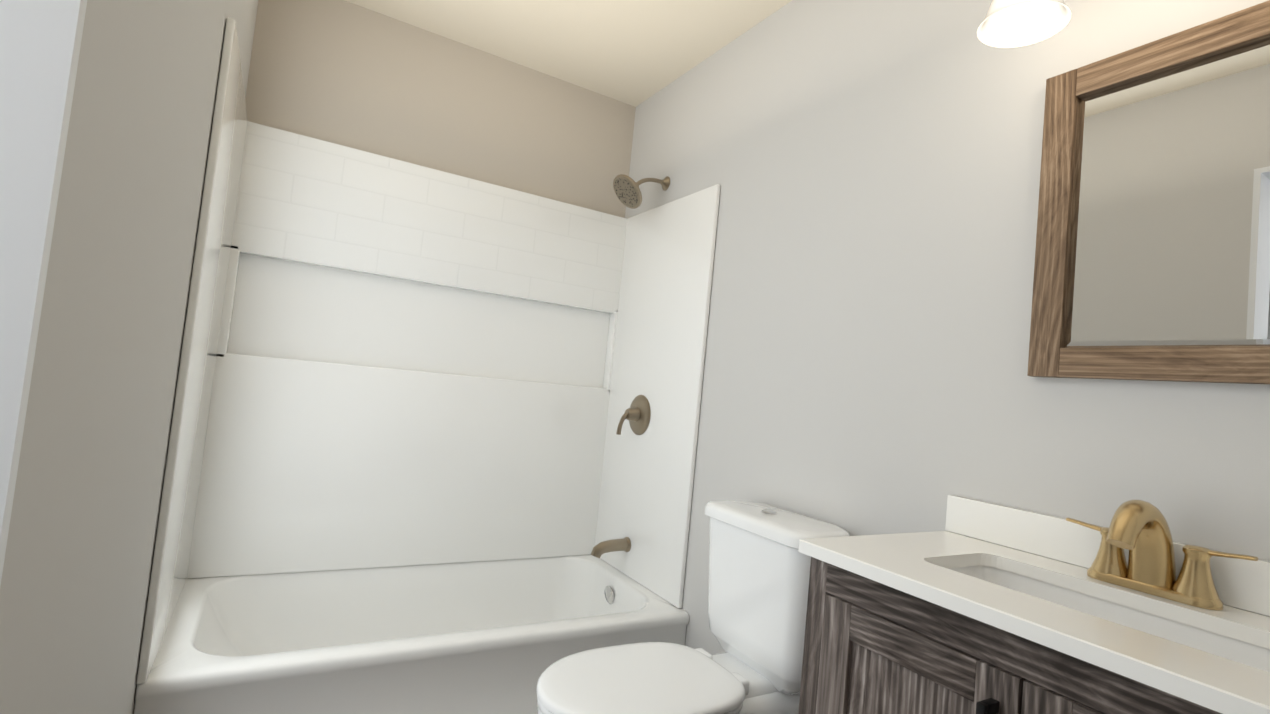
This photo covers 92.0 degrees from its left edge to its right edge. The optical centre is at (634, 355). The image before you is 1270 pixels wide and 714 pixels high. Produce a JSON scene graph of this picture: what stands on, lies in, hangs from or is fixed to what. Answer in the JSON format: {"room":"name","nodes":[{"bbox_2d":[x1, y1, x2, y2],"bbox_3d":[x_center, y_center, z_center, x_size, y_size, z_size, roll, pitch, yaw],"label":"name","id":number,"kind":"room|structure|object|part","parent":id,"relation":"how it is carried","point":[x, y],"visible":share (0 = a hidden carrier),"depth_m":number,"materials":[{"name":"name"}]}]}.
{"room":"bathroom","nodes":[
{"label":"bathroom","id":0,"kind":"room"},
{"bbox_2d":[0,0,257,713],"bbox_3d":[-0.765,-0.135,0.828,0.133,2.440,2.820,7,-3,-30],"label":"wall","id":1,"kind":"structure","parent":0,"point":[78,563],"depth_m":0.81,"materials":[{"name":"white paint"}]},
{"bbox_2d":[0,0,86,585],"bbox_3d":[-0.696,-0.014,-0.070,0.895,2.120,1.004,7,-3,-30],"label":"door frame","id":2,"kind":"structure","parent":1,"relation":"attached to","point":[40,43],"depth_m":0.54,"materials":[{"name":"white paint"}]},
{"bbox_2d":[245,0,635,217],"bbox_3d":[-1.340,-0.121,2.183,3.000,2.540,0.100,7,-3,-30],"label":"wall","id":3,"kind":"structure","parent":0,"point":[346,73],"depth_m":2.43,"materials":[{"name":"beige paint"}]},
{"bbox_2d":[345,0,791,106],"bbox_3d":[-0.403,-1.356,0.755,2.900,0.050,3.300,7,-3,-30],"label":"ceiling","id":4,"kind":"structure","parent":0,"point":[635,53],"depth_m":2.33,"materials":[{"name":"beige paint"}]},
{"bbox_2d":[625,0,1269,654],"bbox_3d":[0.762,0.046,1.445,0.100,2.540,3.300,7,-3,-30],"label":"wall","id":5,"kind":"structure","parent":0,"point":[871,168],"depth_m":1.55,"materials":[{"name":"white paint"}]},
{"bbox_2d":[977,0,1070,47],"bbox_3d":[0.918,-0.821,0.993,0.273,0.419,0.612,7,-3,-30],"label":"light","id":6,"kind":"object","parent":5,"relation":"attached to","point":[1010,23],"visible":1,"depth_m":1.19,"materials":[{"name":"white glass"}]},
{"bbox_2d":[1027,0,1269,384],"bbox_3d":[0.954,-0.265,1.058,0.024,0.619,0.475,7,-3,-30],"label":"mirror","id":7,"kind":"object","parent":5,"relation":"attached to","point":[1152,256],"visible":0.96,"depth_m":1.09,"materials":[{"name":"brown wood"}]},
{"bbox_3d":[-0.645,1.119,0.627,2.900,0.050,3.300,7,-3,-30],"label":"floor","id":8,"kind":"structure","parent":0,"visible":0},
{"bbox_2d":[134,18,720,713],"bbox_3d":[-0.587,0.162,2.110,1.521,2.016,0.787,7,-3,-30],"label":"bathtub","id":9,"kind":"object","parent":8,"relation":"on","point":[432,446],"visible":0.9,"depth_m":2.27,"materials":[{"name":"white plastic"}]},
{"bbox_3d":[-0.062,0.207,2.479,0.239,1.964,0.166,7,-3,-30],"label":"shower trim","id":10,"kind":"part","parent":9,"relation":"part of","materials":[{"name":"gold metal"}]},
{"bbox_2d":[536,500,849,713],"bbox_3d":[0.113,0.804,1.525,0.723,0.816,0.430,7,-3,-30],"label":"toilet","id":11,"kind":"object","parent":8,"relation":"on","point":[759,569],"visible":0.96,"depth_m":1.54,"materials":[{"name":"white ceramic"}]},
{"bbox_2d":[798,495,1269,713],"bbox_3d":[0.657,0.723,0.894,0.481,1.018,0.772,7,-3,-30],"label":"bathroom vanity","id":12,"kind":"object","parent":8,"relation":"on","point":[979,607],"visible":1,"depth_m":0.94,"materials":[{"name":"brown wood"}]},
{"bbox_2d":[1065,499,1258,610],"bbox_3d":[0.805,0.304,0.979,0.163,0.148,0.249,7,-3,-30],"label":"faucet","id":13,"kind":"object","parent":12,"relation":"on","point":[1149,579],"depth_m":0.97,"materials":[{"name":"gold metal"}]}
]}

